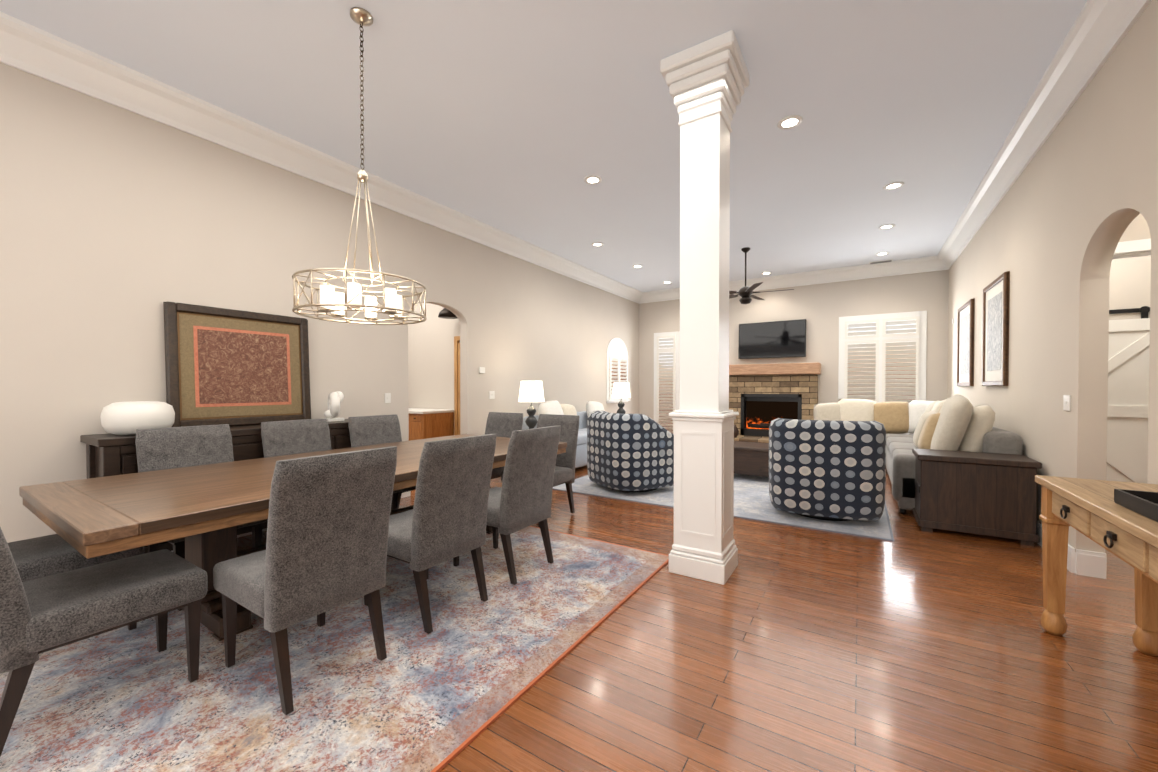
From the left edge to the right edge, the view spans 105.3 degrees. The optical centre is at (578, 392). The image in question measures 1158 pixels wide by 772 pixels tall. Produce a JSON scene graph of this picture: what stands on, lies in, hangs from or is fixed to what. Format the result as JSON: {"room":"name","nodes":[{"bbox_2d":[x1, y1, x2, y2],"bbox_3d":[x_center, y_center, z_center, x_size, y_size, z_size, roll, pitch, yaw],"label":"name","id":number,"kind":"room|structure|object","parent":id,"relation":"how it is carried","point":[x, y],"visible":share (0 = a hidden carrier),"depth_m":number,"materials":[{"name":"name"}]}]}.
{"room":"dining room","nodes":[
{"label":"dining room","id":0,"kind":"room"},
{"bbox_2d":[0,63,638,542],"bbox_3d":[-2.254,-0.552,5.163,0.140,3.600,13.980,0,1,32],"label":"wall","id":1,"kind":"structure","parent":0,"point":[119,226],"depth_m":3.57,"materials":[{"name":"paint"}]},
{"bbox_2d":[171,491,410,551],"bbox_3d":[-3.950,1.197,2.366,0.022,0.174,7.122,0,1,32],"label":"baseboard","id":2,"kind":"structure","parent":1,"relation":"attached to","point":[405,494],"depth_m":4.05,"materials":[{"name":"white"}]},
{"bbox_2d":[0,11,643,303],"bbox_3d":[-2.120,-2.236,5.056,0.178,0.230,13.700,0,1,32],"label":"crown molding","id":3,"kind":"structure","parent":1,"relation":"attached to","point":[28,48],"depth_m":3.74,"materials":[{"name":"white paint"}]},
{"bbox_2d":[385,393,390,402],"bbox_3d":[-2.207,0.059,5.105,0.013,0.115,0.075,0,1,32],"label":"switch plate","id":4,"kind":"object","parent":1,"relation":"attached to","point":[387,395],"depth_m":5.10,"materials":[{"name":"white plastic"}]},
{"bbox_2d":[479,367,484,372],"bbox_3d":[-1.397,-0.328,6.362,0.024,0.085,0.110,0,1,32],"label":"thermostat","id":5,"kind":"object","parent":1,"relation":"attached to","point":[481,369],"depth_m":6.35,"materials":[{"name":"white plastic"}]},
{"bbox_2d":[489,391,494,398],"bbox_3d":[-1.289,0.030,6.548,0.013,0.115,0.115,0,1,32],"label":"switch plate","id":6,"kind":"object","parent":1,"relation":"attached to","point":[491,393],"depth_m":6.54,"materials":[{"name":"white plastic"}]},
{"bbox_2d":[606,338,630,402],"bbox_3d":[0.893,-0.510,9.917,0.070,1.450,1.060,0,1,32],"label":"arched window","id":7,"kind":"structure","parent":1,"relation":"in","point":[617,361],"depth_m":9.81,"materials":[{"name":"white"}]},
{"bbox_2d":[408,303,459,409],"bbox_3d":[-2.631,-0.587,7.795,3.320,3.600,0.140,0,1,32],"label":"wall","id":8,"kind":"structure","parent":0,"point":[431,362],"depth_m":7.66,"materials":[{"name":"paint"}]},
{"bbox_2d":[454,336,459,434],"bbox_3d":[-1.639,0.148,7.055,0.960,2.150,0.052,0,1,32],"label":"kitchen door","id":9,"kind":"structure","parent":8,"relation":"in","point":[456,385],"depth_m":7.26,"materials":[{"name":"brown wood"}]},
{"bbox_2d":[0,0,1086,291],"bbox_3d":[0.041,-2.383,3.680,12.500,0.100,13.980,0,1,32],"label":"ceiling","id":10,"kind":"structure","parent":0,"point":[520,118],"depth_m":3.50,"materials":[{"name":"paint"}]},
{"bbox_2d":[292,7,426,324],"bbox_3d":[-1.339,-1.398,2.733,0.744,1.846,0.744,0,1,32],"label":"chandelier","id":11,"kind":"object","parent":10,"relation":"hanging from","point":[331,300],"visible":1,"depth_m":2.69,"materials":[{"name":"beige metal"}]},
{"bbox_2d":[438,308,456,318],"bbox_3d":[-2.085,-1.792,7.054,0.320,1.170,0.320,0,1,32],"label":"pendant light","id":12,"kind":"object","parent":10,"relation":"hanging from","point":[444,313],"visible":0.46,"depth_m":6.96,"materials":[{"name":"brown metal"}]},
{"bbox_2d":[584,175,601,184],"bbox_3d":[0.153,-2.343,4.851,0.199,0.012,0.208,0,1,32],"label":"recessed light","id":13,"kind":"object","parent":10,"relation":"in","point":[592,178],"depth_m":4.85,"materials":[{"name":"white"}]},
{"bbox_2d":[591,242,603,246],"bbox_3d":[0.293,-2.371,7.040,0.184,0.012,0.214,0,1,32],"label":"recessed light","id":14,"kind":"object","parent":10,"relation":"in","point":[596,244],"depth_m":7.06,"materials":[{"name":"white"}]},
{"bbox_2d":[729,247,793,303],"bbox_3d":[2.785,-1.923,7.303,1.390,0.915,1.393,0,1,32],"label":"ceiling fan","id":15,"kind":"object","parent":10,"relation":"hanging from","point":[745,292],"visible":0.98,"depth_m":7.24,"materials":[{"name":"brown metal"}]},
{"bbox_2d":[777,115,802,129],"bbox_3d":[1.810,-2.329,3.797,0.197,0.012,0.208,0,1,32],"label":"recessed light","id":16,"kind":"object","parent":10,"relation":"in","point":[788,122],"depth_m":3.80,"materials":[{"name":"white"}]},
{"bbox_2d":[869,259,892,263],"bbox_3d":[5.489,-2.383,8.039,0.360,0.015,0.120,0,1,32],"label":"ceiling vent","id":17,"kind":"object","parent":10,"relation":"in","point":[883,261],"visible":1,"depth_m":8.02,"materials":[{"name":"white metal"}]},
{"bbox_2d":[875,252,888,255],"bbox_3d":[5.168,-2.378,7.541,0.185,0.012,0.224,0,1,32],"label":"recessed light","id":18,"kind":"object","parent":10,"relation":"in","point":[881,253],"depth_m":7.54,"materials":[{"name":"white"}]},
{"bbox_2d":[878,224,894,229],"bbox_3d":[4.360,-2.361,6.267,0.188,0.012,0.223,0,1,32],"label":"recessed light","id":19,"kind":"object","parent":10,"relation":"in","point":[887,226],"depth_m":6.27,"materials":[{"name":"white"}]},
{"bbox_2d":[883,182,903,189],"bbox_3d":[3.553,-2.345,4.996,0.186,0.012,0.213,0,1,32],"label":"recessed light","id":20,"kind":"object","parent":10,"relation":"in","point":[895,185],"depth_m":5.00,"materials":[{"name":"white"}]},
{"bbox_2d":[237,465,1157,771],"bbox_3d":[0.041,1.317,3.728,12.500,0.100,13.980,0,1,32],"label":"floor","id":21,"kind":"structure","parent":0,"point":[913,647],"depth_m":2.07,"materials":[{"name":"brown wood"}]},
{"bbox_2d":[80,419,350,553],"bbox_3d":[-2.716,0.775,3.850,0.484,0.980,2.100,0,1,32],"label":"sideboard","id":22,"kind":"object","parent":21,"relation":"on","point":[109,454],"visible":0.1,"depth_m":3.08,"materials":[{"name":"brown wood"}]},
{"bbox_2d":[100,401,174,434],"bbox_3d":[-3.157,0.176,3.175,0.380,0.232,0.380,0,1,32],"label":"vase","id":23,"kind":"object","parent":22,"relation":"on","point":[125,418],"visible":0.92,"depth_m":3.04,"materials":[{"name":"white ceramic"}]},
{"bbox_2d":[163,301,310,426],"bbox_3d":[-2.916,-0.219,3.870,0.048,1.000,1.050,-3,-1,32],"label":"framed picture","id":24,"kind":"object","parent":22,"relation":"on","point":[231,367],"visible":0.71,"depth_m":3.79,"materials":[{"name":"brown"}]},
{"bbox_2d":[323,391,343,421],"bbox_3d":[-2.414,0.130,4.343,0.240,0.293,0.170,0,1,32],"label":"knot sculpture","id":25,"kind":"object","parent":22,"relation":"on","point":[335,400],"visible":1,"depth_m":4.28,"materials":[{"name":"white ceramic"}]},
{"bbox_2d":[0,526,668,771],"bbox_3d":[-1.558,1.276,2.517,2.900,0.012,3.960,0,1,32],"label":"dining rug","id":26,"kind":"object","parent":21,"relation":"on","point":[467,671],"visible":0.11,"depth_m":1.98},
{"bbox_2d":[8,534,143,630],"bbox_3d":[-2.710,0.757,2.225,0.526,1.007,0.657,0,1,32],"label":"dining chair","id":27,"kind":"object","parent":26,"relation":"on","point":[42,556],"visible":0.23,"depth_m":2.16,"materials":[{"name":"grey fabric"}]},
{"bbox_2d":[0,527,207,755],"bbox_3d":[-2.024,0.762,1.813,0.526,1.007,0.657,0,1,32],"label":"dining chair","id":28,"kind":"object","parent":26,"relation":"on","point":[38,616],"visible":1,"depth_m":1.71,"materials":[{"name":"grey fabric"}]},
{"bbox_2d":[135,424,266,558],"bbox_3d":[-2.549,0.747,2.998,0.657,1.007,0.526,0,1,32],"label":"dining chair","id":29,"kind":"object","parent":26,"relation":"on","point":[168,448],"visible":0.25,"depth_m":3.06,"materials":[{"name":"grey fabric"}]},
{"bbox_2d":[19,434,566,640],"bbox_3d":[-1.555,0.873,3.327,1.410,0.769,3.159,0,1,32],"label":"dining table","id":30,"kind":"object","parent":26,"relation":"on","point":[205,510],"visible":0.4,"depth_m":2.24,"materials":[{"name":"brown wood"}]},
{"bbox_2d":[261,419,331,457],"bbox_3d":[-2.158,0.739,3.614,0.657,1.007,0.526,0,1,32],"label":"dining chair","id":31,"kind":"object","parent":26,"relation":"on","point":[282,438],"visible":0.17,"depth_m":3.71,"materials":[{"name":"grey fabric"}]},
{"bbox_2d":[213,446,396,714],"bbox_3d":[-1.268,0.759,2.065,0.657,1.007,0.526,0,1,32],"label":"dining chair","id":32,"kind":"object","parent":26,"relation":"on","point":[327,535],"visible":0.98,"depth_m":1.88,"materials":[{"name":"grey fabric"}]},
{"bbox_2d":[348,414,415,510],"bbox_3d":[-1.772,0.731,4.221,0.657,1.007,0.526,0,1,32],"label":"dining chair","id":33,"kind":"object","parent":26,"relation":"on","point":[372,430],"visible":0.23,"depth_m":4.30,"materials":[{"name":"grey fabric"}]},
{"bbox_2d":[364,434,496,633],"bbox_3d":[-0.903,0.751,2.639,0.657,1.007,0.526,0,1,32],"label":"dining chair","id":34,"kind":"object","parent":26,"relation":"on","point":[444,519],"visible":0.85,"depth_m":2.43,"materials":[{"name":"grey fabric"}]},
{"bbox_2d":[453,426,560,584],"bbox_3d":[-0.538,0.744,3.212,0.657,1.007,0.526,0,1,32],"label":"dining chair","id":35,"kind":"object","parent":26,"relation":"on","point":[520,498],"visible":0.83,"depth_m":3.00,"materials":[{"name":"grey fabric"}]},
{"bbox_2d":[409,408,453,440],"bbox_3d":[-2.708,0.743,7.394,1.110,0.930,0.640,0,1,32],"label":"base cabinet","id":36,"kind":"object","parent":21,"relation":"on","point":[427,423],"visible":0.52,"depth_m":7.01,"materials":[{"name":"brown wood"}]},
{"bbox_2d":[485,412,522,487],"bbox_3d":[-1.011,0.734,4.862,0.526,1.007,0.657,0,1,32],"label":"dining chair","id":37,"kind":"object","parent":21,"relation":"on","point":[501,424],"visible":0.19,"depth_m":5.03,"materials":[{"name":"grey fabric"}]},
{"bbox_2d":[501,414,579,526],"bbox_3d":[-0.378,0.739,4.460,0.526,1.007,0.657,0,1,32],"label":"dining chair","id":38,"kind":"object","parent":21,"relation":"on","point":[564,471],"visible":0.54,"depth_m":4.53,"materials":[{"name":"grey fabric"}]},
{"bbox_2d":[522,400,604,467],"bbox_3d":[0.038,0.666,7.715,0.950,1.095,2.150,0,1,32],"label":"sofa","id":39,"kind":"object","parent":21,"relation":"on","point":[555,407],"visible":0.23,"depth_m":7.13,"materials":[{"name":"white fabric"}]},
{"bbox_2d":[660,30,749,584],"bbox_3d":[0.904,-0.526,3.179,0.500,3.600,0.500,0,1,32],"label":"column","id":40,"kind":"structure","parent":21,"relation":"on","point":[707,82],"depth_m":3.05,"materials":[{"name":"white"}]},
{"bbox_2d":[553,474,893,541],"bbox_3d":[2.105,1.227,6.267,3.660,0.012,3.600,0,1,32],"label":"living room rug","id":41,"kind":"object","parent":21,"relation":"on","point":[752,500],"visible":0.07,"depth_m":4.91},
{"bbox_2d":[587,410,673,491],"bbox_3d":[0.686,0.734,5.779,0.987,0.986,1.026,0,1,-30],"label":"swivel chair","id":42,"kind":"object","parent":41,"relation":"on","point":[630,452],"visible":0.96,"depth_m":5.31,"materials":[{"name":"fabric"}]},
{"bbox_2d":[734,441,768,476],"bbox_3d":[2.478,0.985,6.441,1.160,0.465,0.680,0,1,32],"label":"trunk","id":43,"kind":"object","parent":41,"relation":"on","point":[751,458],"visible":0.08,"depth_m":6.14,"materials":[{"name":"brown wood"}]},
{"bbox_2d":[769,418,885,520],"bbox_3d":[2.535,0.749,4.601,1.026,0.986,0.987,0,1,24],"label":"swivel chair","id":44,"kind":"object","parent":41,"relation":"on","point":[830,470],"visible":1,"depth_m":4.15,"materials":[{"name":"fabric"}]},
{"bbox_2d":[729,362,820,442],"bbox_3d":[3.862,0.303,8.964,1.780,1.790,0.740,0,1,32],"label":"fireplace","id":45,"kind":"object","parent":21,"relation":"on","point":[762,397],"visible":0.58,"depth_m":9.07,"materials":[{"name":"brick"}]},
{"bbox_2d":[734,425,738,437],"bbox_3d":[3.189,0.784,9.104,0.200,0.260,0.200,0,1,32],"label":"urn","id":46,"kind":"object","parent":45,"relation":"on","point":[736,431],"visible":0.52,"depth_m":9.03,"materials":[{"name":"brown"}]},
{"bbox_2d":[814,394,1022,514],"bbox_3d":[4.203,0.616,6.077,1.964,1.239,3.616,0,1,32],"label":"sofa","id":47,"kind":"object","parent":21,"relation":"on","point":[957,422],"visible":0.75,"depth_m":4.58,"materials":[{"name":"beige fabric"}]},
{"bbox_2d":[912,448,1041,545],"bbox_3d":[3.571,0.912,4.039,0.810,0.700,0.520,0,1,32],"label":"chest","id":48,"kind":"object","parent":21,"relation":"on","point":[988,494],"visible":1,"depth_m":3.84,"materials":[{"name":"brown wood"}]},
{"bbox_2d":[1035,475,1157,655],"bbox_3d":[2.283,0.879,1.647,0.460,0.830,1.620,0,1,32],"label":"console table","id":49,"kind":"object","parent":21,"relation":"on","point":[1091,509],"visible":1,"depth_m":2.16,"materials":[{"name":"brown wood"}]},
{"bbox_2d":[1114,489,1157,521],"bbox_3d":[2.240,0.401,1.573,0.300,0.125,0.460,0,1,32],"label":"tray","id":50,"kind":"object","parent":49,"relation":"on","point":[1144,503],"visible":1,"depth_m":1.74,"materials":[{"name":"black metal"}]},
{"bbox_3d":[-0.696,0.900,6.479,0.560,0.660,0.560,0,1,32],"label":"side table","id":51,"kind":"object","parent":21,"relation":"on","visible":0},
{"bbox_2d":[518,381,543,428],"bbox_3d":[-0.696,0.196,6.469,0.380,0.745,0.380,0,1,32],"label":"table lamp","id":52,"kind":"object","parent":51,"relation":"on","point":[531,391],"visible":0.9,"depth_m":6.34,"materials":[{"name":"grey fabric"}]},
{"bbox_3d":[0.849,0.868,8.909,0.560,0.660,0.560,0,1,32],"label":"side table","id":53,"kind":"object","parent":21,"relation":"on","visible":0},
{"bbox_2d":[612,383,630,413],"bbox_3d":[0.849,0.165,8.900,0.380,0.745,0.380,0,1,32],"label":"table lamp","id":54,"kind":"object","parent":53,"relation":"on","point":[621,390],"visible":0.83,"depth_m":8.77,"materials":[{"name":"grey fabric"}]},
{"bbox_2d":[639,270,948,419],"bbox_3d":[4.006,-0.608,9.383,5.900,3.600,0.140,0,1,32],"label":"wall","id":55,"kind":"structure","parent":0,"point":[822,308],"depth_m":8.73,"materials":[{"name":"paint"}]},
{"bbox_2d":[654,331,679,433],"bbox_3d":[2.067,-0.132,10.497,0.640,2.620,0.066,0,1,32],"label":"window","id":56,"kind":"structure","parent":55,"relation":"in","point":[666,371],"depth_m":10.48,"materials":[{"name":"white wood"}]},
{"bbox_2d":[738,319,806,358],"bbox_3d":[4.008,-1.105,9.212,1.300,0.760,0.086,0,-3,32],"label":"wall-mounted tv","id":57,"kind":"object","parent":55,"relation":"attached to","point":[780,339],"visible":1,"depth_m":9.15,"materials":[{"name":"black"}]},
{"bbox_2d":[644,256,935,302],"bbox_3d":[3.912,-2.291,9.232,5.520,0.230,0.178,0,1,32],"label":"crown molding","id":58,"kind":"structure","parent":55,"relation":"attached to","point":[923,264],"depth_m":8.62,"materials":[{"name":"white"}]},
{"bbox_2d":[838,311,926,402],"bbox_3d":[5.617,-0.483,8.237,1.410,1.980,0.066,0,1,32],"label":"window","id":59,"kind":"structure","parent":55,"relation":"in","point":[882,357],"depth_m":8.20,"materials":[{"name":"white wood"}]},
{"bbox_2d":[947,0,1157,552],"bbox_3d":[2.843,-0.510,1.924,0.140,3.600,13.980,0,1,32],"label":"wall","id":60,"kind":"structure","parent":0,"point":[1028,235],"depth_m":3.20,"materials":[{"name":"paint"}]},
{"bbox_2d":[957,298,974,385],"bbox_3d":[5.554,-0.688,6.360,0.042,1.180,0.950,0,1,32],"label":"picture","id":61,"kind":"object","parent":60,"relation":"attached to","point":[965,343],"visible":1,"depth_m":6.27,"materials":[{"name":"white paper"}]},
{"bbox_2d":[982,271,1009,385],"bbox_3d":[4.669,-0.670,4.968,0.042,1.180,0.950,0,1,32],"label":"picture","id":62,"kind":"object","parent":60,"relation":"attached to","point":[995,342],"visible":1,"depth_m":4.88,"materials":[{"name":"white paper"}]},
{"bbox_2d":[936,0,1151,270],"bbox_3d":[2.709,-2.196,1.987,0.178,0.230,13.700,0,1,32],"label":"crown molding","id":63,"kind":"structure","parent":60,"relation":"attached to","point":[1096,36],"depth_m":3.34,"materials":[{"name":"white paint"}]},
{"bbox_2d":[1036,520,1079,574],"bbox_3d":[4.968,1.157,5.440,0.022,0.174,5.522,0,1,32],"label":"baseboard","id":64,"kind":"structure","parent":60,"relation":"attached to","point":[1073,558],"depth_m":3.13,"materials":[{"name":"white"}]},
{"bbox_2d":[1063,395,1070,410],"bbox_3d":[3.600,0.073,3.263,0.013,0.115,0.115,0,1,32],"label":"switch plate","id":65,"kind":"object","parent":60,"relation":"attached to","point":[1066,402],"depth_m":3.25,"materials":[{"name":"white plastic"}]},
{"bbox_2d":[1109,255,1150,319],"bbox_3d":[6.421,-0.549,4.887,2.720,3.600,0.140,0,1,32],"label":"wall","id":66,"kind":"structure","parent":0,"point":[1130,284],"depth_m":4.95,"materials":[{"name":"paint"}]},
{"bbox_2d":[1106,306,1149,483],"bbox_3d":[6.020,0.135,5.011,1.600,2.190,0.068,0,1,32],"label":"barn door","id":67,"kind":"structure","parent":66,"relation":"in","point":[1128,398],"depth_m":4.92,"materials":[{"name":"white wood"}]},
{"bbox_2d":[1119,213,1150,241],"bbox_3d":[4.707,-1.730,3.461,0.820,1.200,0.120,0,1,32],"label":"wall","id":68,"kind":"structure","parent":0,"point":[1137,228],"depth_m":3.54,"materials":[{"name":"paint"}]},
{"bbox_2d":[1113,238,1150,258],"bbox_3d":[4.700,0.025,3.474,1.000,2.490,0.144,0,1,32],"label":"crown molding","id":69,"kind":"structure","parent":68,"relation":"attached to","point":[1133,248],"depth_m":3.55,"materials":[{"name":"white paint"}]}
]}

